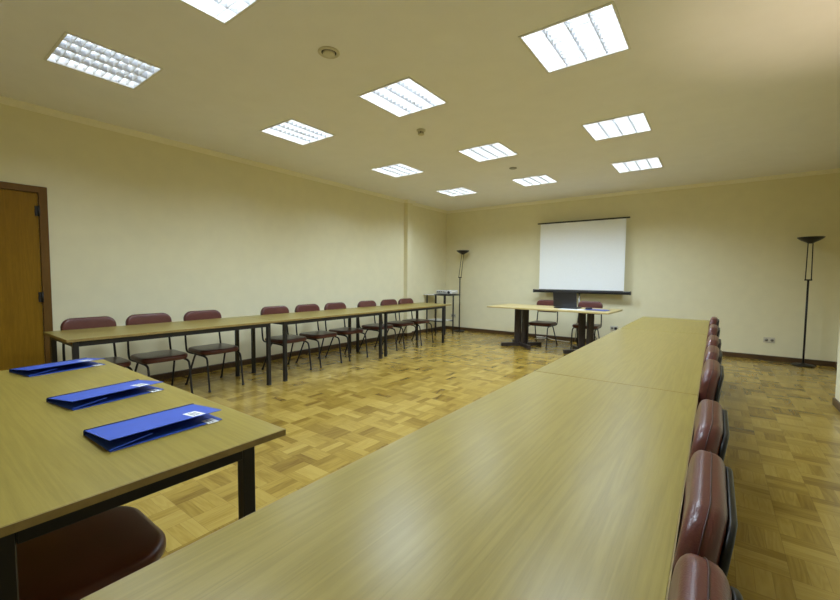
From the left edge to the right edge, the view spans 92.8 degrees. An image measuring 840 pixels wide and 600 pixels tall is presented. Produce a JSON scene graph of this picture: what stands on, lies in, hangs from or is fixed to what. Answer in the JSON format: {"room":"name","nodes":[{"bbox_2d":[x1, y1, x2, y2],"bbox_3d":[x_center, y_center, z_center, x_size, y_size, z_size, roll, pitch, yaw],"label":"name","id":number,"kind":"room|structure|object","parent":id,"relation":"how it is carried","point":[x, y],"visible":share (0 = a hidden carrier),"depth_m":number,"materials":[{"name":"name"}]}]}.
{"room":"conference room","nodes":[
{"label":"conference room","id":0,"kind":"room"},
{"bbox_2d":[0,103,446,375],"bbox_3d":[-2.232,-0.536,6.019,0.220,2.895,9.905,3,4,36],"label":"wall","id":1,"kind":"structure","parent":0,"point":[137,225],"depth_m":5.17,"materials":[{"name":"beige paint"}]},
{"bbox_2d":[0,181,52,370],"bbox_3d":[-3.987,-0.030,3.618,0.040,2.125,0.980,3,4,36],"label":"door","id":2,"kind":"structure","parent":1,"relation":"in","point":[23,317],"depth_m":3.85,"materials":[{"name":"brown wood"}]},
{"bbox_2d":[0,96,446,213],"bbox_3d":[-2.151,-1.950,5.889,0.152,0.055,9.665,3,4,36],"label":"trim","id":3,"kind":"structure","parent":1,"relation":"attached to","point":[3,100],"depth_m":4.86,"materials":[{"name":"paint"}]},
{"bbox_2d":[150,326,441,380],"bbox_3d":[-2.189,0.873,6.058,0.114,0.078,9.665,3,4,36],"label":"baseboard","id":4,"kind":"structure","parent":1,"relation":"attached to","point":[180,373],"depth_m":5.95,"materials":[{"name":"brown wood"}]},
{"bbox_2d":[0,0,839,210],"bbox_3d":[0.545,-1.844,3.901,7.094,0.001,9.905,3,4,36],"label":"ceiling","id":5,"kind":"structure","parent":0,"point":[725,89],"depth_m":3.40,"materials":[{"name":"paint"}]},
{"bbox_2d":[43,31,163,89],"bbox_3d":[-2.434,-1.865,3.087,0.594,0.095,0.594,3,4,36],"label":"ceiling light","id":6,"kind":"object","parent":5,"relation":"attached to","point":[71,51],"visible":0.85,"depth_m":3.10,"materials":[{"name":"plastic"}]},
{"bbox_2d":[178,0,260,24],"bbox_3d":[-1.193,-1.803,2.174,0.594,0.095,0.594,3,4,36],"label":"ceiling light","id":7,"kind":"object","parent":5,"relation":"attached to","point":[223,11],"visible":1,"depth_m":2.46,"materials":[{"name":"white plastic"}]},
{"bbox_2d":[259,119,335,144],"bbox_3d":[-1.385,-1.937,4.536,0.594,0.095,0.594,3,4,36],"label":"ceiling light","id":8,"kind":"object","parent":5,"relation":"attached to","point":[292,130],"visible":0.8,"depth_m":4.56,"materials":[{"name":"white"}]},
{"bbox_2d":[318,46,339,58],"bbox_3d":[-0.661,-1.787,2.901,0.156,0.020,0.156,3,4,36],"label":"ceiling vent","id":9,"kind":"object","parent":5,"relation":"in","point":[328,52],"visible":1,"depth_m":2.88,"materials":[{"name":"white plastic"}]},
{"bbox_2d":[370,163,423,177],"bbox_3d":[-0.337,-2.016,6.097,0.594,0.095,0.594,3,4,36],"label":"ceiling light","id":10,"kind":"object","parent":5,"relation":"attached to","point":[399,169],"visible":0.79,"depth_m":6.12,"materials":[{"name":"white"}]},
{"bbox_2d":[357,77,447,117],"bbox_3d":[-0.150,-1.877,3.651,0.594,0.095,0.594,3,4,36],"label":"ceiling light","id":11,"kind":"object","parent":5,"relation":"attached to","point":[406,96],"visible":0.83,"depth_m":3.66,"materials":[{"name":"white plastic"}]},
{"bbox_2d":[417,128,425,135],"bbox_3d":[0.011,-1.849,4.416,0.100,0.055,0.100,3,4,36],"label":"smoke detector","id":12,"kind":"object","parent":5,"relation":"attached to","point":[420,131],"visible":1,"depth_m":4.39,"materials":[{"name":"white plastic"}]},
{"bbox_2d":[436,187,477,195],"bbox_3d":[0.699,-2.090,7.574,0.594,0.095,0.594,3,4,36],"label":"ceiling light","id":13,"kind":"object","parent":5,"relation":"attached to","point":[459,191],"visible":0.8,"depth_m":7.61,"materials":[{"name":"white plastic"}]},
{"bbox_2d":[457,142,518,161],"bbox_3d":[0.884,-1.954,5.185,0.594,0.095,0.594,3,4,36],"label":"ceiling light","id":14,"kind":"object","parent":5,"relation":"attached to","point":[496,150],"visible":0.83,"depth_m":5.21,"materials":[{"name":"white plastic"}]},
{"bbox_2d":[511,174,557,186],"bbox_3d":[1.910,-2.029,6.657,0.594,0.095,0.594,3,4,36],"label":"ceiling light","id":15,"kind":"object","parent":5,"relation":"attached to","point":[540,179],"visible":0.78,"depth_m":6.69,"materials":[{"name":"white"}]},
{"bbox_2d":[518,1,630,73],"bbox_3d":[1.075,-1.817,2.755,0.594,0.095,0.594,3,4,36],"label":"ceiling light","id":16,"kind":"object","parent":5,"relation":"attached to","point":[599,32],"visible":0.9,"depth_m":2.75,"materials":[{"name":"white plastic"}]},
{"bbox_2d":[581,112,652,140],"bbox_3d":[2.120,-1.894,4.294,0.594,0.095,0.594,3,4,36],"label":"ceiling light","id":17,"kind":"object","parent":5,"relation":"attached to","point":[638,122],"visible":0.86,"depth_m":4.31,"materials":[{"name":"white plastic"}]},
{"bbox_2d":[611,157,663,172],"bbox_3d":[3.104,-1.966,5.709,0.594,0.095,0.594,3,4,36],"label":"ceiling light","id":18,"kind":"object","parent":5,"relation":"attached to","point":[655,162],"visible":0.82,"depth_m":5.74,"materials":[{"name":"white plastic"}]},
{"bbox_2d":[121,329,839,599],"bbox_3d":[0.521,1.087,4.066,7.094,0.080,9.905,3,4,36],"label":"floor","id":19,"kind":"structure","parent":0,"point":[782,454],"depth_m":3.41,"materials":[{"name":"brown wood"}]},
{"bbox_2d":[16,506,165,599],"bbox_3d":[-1.061,0.768,1.168,0.439,0.855,0.600,3,4,36],"label":"chair","id":20,"kind":"object","parent":19,"relation":"on","point":[75,561],"visible":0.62,"depth_m":1.18,"materials":[{"name":"red leather"}]},
{"bbox_2d":[60,316,132,370],"bbox_3d":[-3.046,0.605,3.794,0.600,0.855,0.439,3,4,36],"label":"chair","id":21,"kind":"object","parent":19,"relation":"on","point":[101,321],"visible":0.45,"depth_m":3.87,"materials":[{"name":"brown leather"}]},
{"bbox_2d":[0,359,285,599],"bbox_3d":[-1.463,0.791,1.634,1.913,0.750,0.785,3,4,36],"label":"meeting table","id":22,"kind":"object","parent":19,"relation":"on","point":[53,476],"visible":0.8,"depth_m":1.19,"materials":[{"name":"brown wood"}]},
{"bbox_2d":[9,358,104,376],"bbox_3d":[-1.992,0.360,2.214,0.240,0.035,0.345,2,4,26],"label":"document folder","id":23,"kind":"object","parent":22,"relation":"on","point":[48,368],"visible":1,"depth_m":2.18,"materials":[{"name":"blue plastic"}]},
{"bbox_2d":[46,379,163,410],"bbox_3d":[-1.337,0.393,1.721,0.240,0.035,0.345,2,4,28],"label":"document folder","id":24,"kind":"object","parent":22,"relation":"on","point":[78,400],"visible":1,"depth_m":1.68,"materials":[{"name":"blue plastic"}]},
{"bbox_2d":[83,403,221,451],"bbox_3d":[-0.898,0.417,1.366,0.240,0.035,0.345,3,4,35],"label":"document folder","id":25,"kind":"object","parent":22,"relation":"on","point":[112,437],"visible":1,"depth_m":1.32,"materials":[{"name":"blue plastic"}]},
{"bbox_2d":[125,313,192,393],"bbox_3d":[-2.740,0.584,4.208,0.600,0.855,0.439,3,4,36],"label":"chair","id":26,"kind":"object","parent":19,"relation":"on","point":[161,356],"visible":0.64,"depth_m":4.20,"materials":[{"name":"red leather"}]},
{"bbox_2d":[43,316,278,385],"bbox_3d":[-2.537,0.639,4.185,0.755,0.750,1.920,3,4,36],"label":"meeting table","id":27,"kind":"object","parent":19,"relation":"on","point":[76,338],"visible":0.74,"depth_m":3.88,"materials":[{"name":"brown wood"}]},
{"bbox_2d":[183,310,244,392],"bbox_3d":[-2.405,0.561,4.662,0.600,0.855,0.439,3,4,36],"label":"chair","id":28,"kind":"object","parent":19,"relation":"on","point":[218,348],"visible":0.73,"depth_m":4.64,"materials":[{"name":"red leather"}]},
{"bbox_2d":[260,306,311,374],"bbox_3d":[-1.826,0.522,5.445,0.600,0.855,0.439,3,4,36],"label":"chair","id":29,"kind":"object","parent":19,"relation":"on","point":[277,340],"visible":0.59,"depth_m":5.44,"materials":[{"name":"red leather"}]},
{"bbox_2d":[245,308,385,380],"bbox_3d":[-1.403,0.562,5.728,0.755,0.750,1.907,3,4,36],"label":"meeting table","id":30,"kind":"object","parent":19,"relation":"on","point":[285,319],"visible":0.85,"depth_m":5.31,"materials":[{"name":"brown wood"}]},
{"bbox_2d":[295,304,341,367],"bbox_3d":[-1.499,0.500,5.887,0.600,0.855,0.439,3,4,36],"label":"chair","id":31,"kind":"object","parent":19,"relation":"on","point":[313,335],"visible":0.68,"depth_m":5.86,"materials":[{"name":"red leather"}]},
{"bbox_2d":[324,302,367,360],"bbox_3d":[-1.172,0.478,6.329,0.600,0.855,0.439,3,4,36],"label":"chair","id":32,"kind":"object","parent":19,"relation":"on","point":[343,331],"visible":0.69,"depth_m":6.30,"materials":[{"name":"red leather"}]},
{"bbox_2d":[357,300,397,353],"bbox_3d":[-0.739,0.449,6.916,0.600,0.855,0.439,3,4,36],"label":"chair","id":33,"kind":"object","parent":19,"relation":"on","point":[374,327],"visible":0.68,"depth_m":6.89,"materials":[{"name":"red leather"}]},
{"bbox_2d":[80,371,697,599],"bbox_3d":[0.351,0.828,1.241,0.756,0.750,2.000,3,4,36],"label":"meeting table","id":34,"kind":"object","parent":19,"relation":"on","point":[542,486],"visible":0.86,"depth_m":0.87,"materials":[{"name":"brown wood"}]},
{"bbox_2d":[380,299,417,348],"bbox_3d":[-0.388,0.425,7.390,0.600,0.855,0.439,3,4,36],"label":"chair","id":35,"kind":"object","parent":19,"relation":"on","point":[399,324],"visible":0.56,"depth_m":7.36,"materials":[{"name":"red leather"}]},
{"bbox_2d":[356,303,451,356],"bbox_3d":[-0.270,0.483,7.301,0.750,0.750,1.967,3,4,36],"label":"meeting table","id":36,"kind":"object","parent":19,"relation":"on","point":[398,308],"visible":0.81,"depth_m":6.90,"materials":[{"name":"brown wood"}]},
{"bbox_2d":[398,298,433,344],"bbox_3d":[-0.085,0.405,7.800,0.600,0.855,0.439,3,4,36],"label":"chair","id":37,"kind":"object","parent":19,"relation":"on","point":[404,300],"visible":0.72,"depth_m":7.78,"materials":[{"name":"red leather"}]},
{"bbox_2d":[423,294,458,334],"bbox_3d":[0.479,0.314,9.120,0.715,0.896,0.400,3,4,36],"label":"trolley","id":38,"kind":"object","parent":19,"relation":"on","point":[435,319],"visible":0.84,"depth_m":9.04,"materials":[{"name":"black metal"}]},
{"bbox_2d":[428,318,450,320],"bbox_3d":[0.455,0.452,9.144,0.450,0.018,0.300,3,4,36],"label":"shelf","id":39,"kind":"object","parent":38,"relation":"attached to","point":[435,319],"depth_m":9.10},
{"bbox_2d":[434,294,458,295],"bbox_3d":[0.603,-0.116,9.007,0.415,0.024,0.400,3,4,36],"label":"shelf","id":40,"kind":"object","parent":38,"relation":"attached to","point":[434,294],"depth_m":8.91,"materials":[{"name":"black plastic"}]},
{"bbox_2d":[436,290,457,294],"bbox_3d":[0.605,-0.176,8.992,0.420,0.098,0.316,3,4,33],"label":"projector","id":41,"kind":"object","parent":38,"relation":"on","point":[450,292],"visible":0.98,"depth_m":8.87,"materials":[{"name":"grey plastic"}]},
{"bbox_2d":[454,250,468,331],"bbox_3d":[0.976,-0.206,9.437,0.358,1.908,0.306,3,4,36],"label":"floor lamp","id":42,"kind":"object","parent":19,"relation":"on","point":[462,252],"visible":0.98,"depth_m":9.42,"materials":[{"name":"black metal"}]},
{"bbox_2d":[526,300,557,347],"bbox_3d":[2.330,0.435,7.614,0.439,0.855,0.600,3,4,38],"label":"chair","id":43,"kind":"object","parent":19,"relation":"on","point":[547,324],"visible":0.79,"depth_m":7.63,"materials":[{"name":"red leather"}]},
{"bbox_2d":[536,336,569,341],"bbox_3d":[2.672,0.794,8.142,0.691,0.081,0.251,3,4,36],"label":"power cable","id":44,"kind":"object","parent":19,"relation":"on","point":[539,337],"visible":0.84,"depth_m":8.15,"materials":[{"name":"grey plastic"}]},
{"bbox_2d":[487,304,622,353],"bbox_3d":[2.365,0.510,7.201,2.120,0.750,0.940,3,4,38],"label":"desk","id":45,"kind":"object","parent":19,"relation":"on","point":[521,310],"visible":0.78,"depth_m":7.14,"materials":[{"name":"laminate"}]},
{"bbox_2d":[553,292,581,308],"bbox_3d":[2.580,-0.002,7.004,0.400,0.288,0.320,3,4,38],"label":"laptop","id":46,"kind":"object","parent":45,"relation":"on","point":[568,300],"visible":1,"depth_m":6.89,"materials":[{"name":"black plastic"}]},
{"bbox_2d":[561,308,584,310],"bbox_3d":[2.599,0.158,6.791,0.430,0.002,0.290,3,4,40],"label":"paper sheet","id":47,"kind":"object","parent":45,"relation":"on","point":[561,308],"visible":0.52,"depth_m":6.74,"materials":[{"name":"white paper"}]},
{"bbox_2d":[585,309,609,310],"bbox_3d":[2.939,0.166,6.635,0.342,0.010,0.232,3,4,42],"label":"document folder","id":48,"kind":"object","parent":45,"relation":"on","point":[585,309],"visible":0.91,"depth_m":6.59,"materials":[{"name":"blue plastic"}]},
{"bbox_2d":[533,216,630,345],"bbox_3d":[3.049,-0.350,7.760,1.840,2.407,0.515,3,4,36],"label":"projection screen","id":49,"kind":"object","parent":19,"relation":"on","point":[579,256],"visible":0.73,"depth_m":7.80,"materials":[{"name":"fabric"}]},
{"bbox_2d":[570,301,602,348],"bbox_3d":[3.022,0.461,7.254,0.439,0.855,0.600,3,4,35],"label":"chair","id":50,"kind":"object","parent":19,"relation":"on","point":[587,304],"visible":0.61,"depth_m":7.33,"materials":[{"name":"red leather"}]},
{"bbox_2d":[536,328,706,396],"bbox_3d":[1.685,0.738,3.045,0.756,0.750,2.485,3,4,36],"label":"meeting table","id":51,"kind":"object","parent":19,"relation":"on","point":[661,360],"visible":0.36,"depth_m":2.54,"materials":[{"name":"brown wood"}]},
{"bbox_2d":[621,317,709,334],"bbox_3d":[2.918,0.654,4.714,0.756,0.750,1.663,3,4,36],"label":"meeting table","id":52,"kind":"object","parent":19,"relation":"on","point":[692,326],"visible":0.34,"depth_m":4.54,"materials":[{"name":"brown wood"}]},
{"bbox_2d":[672,450,737,576],"bbox_3d":[0.407,0.788,1.027,0.600,0.855,0.439,3,4,36],"label":"chair","id":53,"kind":"object","parent":19,"relation":"on","point":[708,522],"visible":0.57,"depth_m":0.73,"materials":[{"name":"red leather"}]},
{"bbox_2d":[668,553,742,599],"bbox_3d":[0.127,0.807,0.649,0.600,0.855,0.439,3,4,36],"label":"chair","id":54,"kind":"object","parent":19,"relation":"on","point":[694,577],"visible":1,"depth_m":0.56,"materials":[{"name":"red leather"}]},
{"bbox_2d":[688,399,729,465],"bbox_3d":[0.718,0.767,1.449,0.600,0.855,0.439,3,4,36],"label":"chair","id":55,"kind":"object","parent":19,"relation":"on","point":[711,433],"visible":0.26,"depth_m":1.15,"materials":[{"name":"red leather"}]},
{"bbox_2d":[696,359,723,411],"bbox_3d":[1.241,0.732,2.156,0.600,0.855,0.439,3,4,36],"label":"chair","id":56,"kind":"object","parent":19,"relation":"on","point":[712,376],"visible":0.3,"depth_m":1.83,"materials":[{"name":"red leather"}]},
{"bbox_2d":[702,345,722,369],"bbox_3d":[1.574,0.710,2.606,0.600,0.855,0.439,3,4,36],"label":"chair","id":57,"kind":"object","parent":19,"relation":"on","point":[712,352],"visible":0.15,"depth_m":2.31,"materials":[{"name":"red leather"}]},
{"bbox_2d":[704,335,720,355],"bbox_3d":[1.930,0.685,3.088,0.600,0.855,0.439,3,4,36],"label":"chair","id":58,"kind":"object","parent":19,"relation":"on","point":[713,340],"visible":0.12,"depth_m":2.79,"materials":[{"name":"red leather"}]},
{"bbox_2d":[707,324,719,338],"bbox_3d":[2.465,0.649,3.811,0.600,0.855,0.439,3,4,36],"label":"chair","id":59,"kind":"object","parent":19,"relation":"on","point":[714,329],"visible":0.16,"depth_m":3.50,"materials":[{"name":"red leather"}]},
{"bbox_2d":[708,317,718,329],"bbox_3d":[3.058,0.609,4.615,0.600,0.855,0.439,3,4,36],"label":"chair","id":60,"kind":"object","parent":19,"relation":"on","point":[714,320],"visible":0.2,"depth_m":4.30,"materials":[{"name":"red leather"}]},
{"bbox_2d":[758,359,789,363],"bbox_3d":[5.455,0.963,6.172,0.188,0.010,0.400,-2,4,-38],"label":"power cable","id":61,"kind":"object","parent":19,"relation":"on","point":[758,359],"visible":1,"depth_m":6.16,"materials":[{"name":"black plastic"}]},
{"bbox_2d":[791,236,825,367],"bbox_3d":[5.729,0.030,5.922,0.306,1.908,0.306,3,4,36],"label":"floor lamp","id":62,"kind":"object","parent":19,"relation":"on","point":[810,239],"visible":1,"depth_m":5.90,"materials":[{"name":"black metal"}]},
{"bbox_2d":[446,173,839,361],"bbox_3d":[3.487,-0.593,7.878,6.974,2.895,0.120,3,4,36],"label":"wall","id":63,"kind":"structure","parent":0,"point":[733,254],"depth_m":6.85,"materials":[{"name":"beige paint"}]},
{"bbox_2d":[446,326,834,366],"bbox_3d":[3.388,0.814,7.938,6.854,0.078,0.014,3,4,36],"label":"baseboard","id":64,"kind":"structure","parent":63,"relation":"attached to","point":[724,353],"depth_m":6.55,"materials":[{"name":"brown wood"}]},
{"bbox_2d":[447,168,839,213],"bbox_3d":[3.400,-2.009,7.765,6.854,0.055,0.052,3,4,36],"label":"trim","id":65,"kind":"structure","parent":63,"relation":"attached to","point":[828,171],"depth_m":7.05,"materials":[{"name":"paint"}]},
{"bbox_2d":[763,337,774,342],"bbox_3d":[5.536,0.635,6.342,0.140,0.084,0.012,3,4,36],"label":"wall socket","id":66,"kind":"object","parent":63,"relation":"attached to","point":[765,339],"visible":1,"depth_m":6.34,"materials":[{"name":"plastic"}]},
{"bbox_2d":[835,311,839,401],"bbox_3d":[3.122,-0.266,2.001,0.570,2.895,9.785,3,4,36],"label":"wall","id":67,"kind":"structure","parent":0,"point":[837,391],"depth_m":4.04,"materials":[{"name":"beige paint"}]},
{"bbox_2d":[832,362,839,411],"bbox_3d":[3.092,1.135,2.168,0.464,0.078,9.665,3,4,36],"label":"baseboard","id":68,"kind":"structure","parent":67,"relation":"attached to","point":[835,402],"depth_m":4.01,"materials":[{"name":"brown wood"}]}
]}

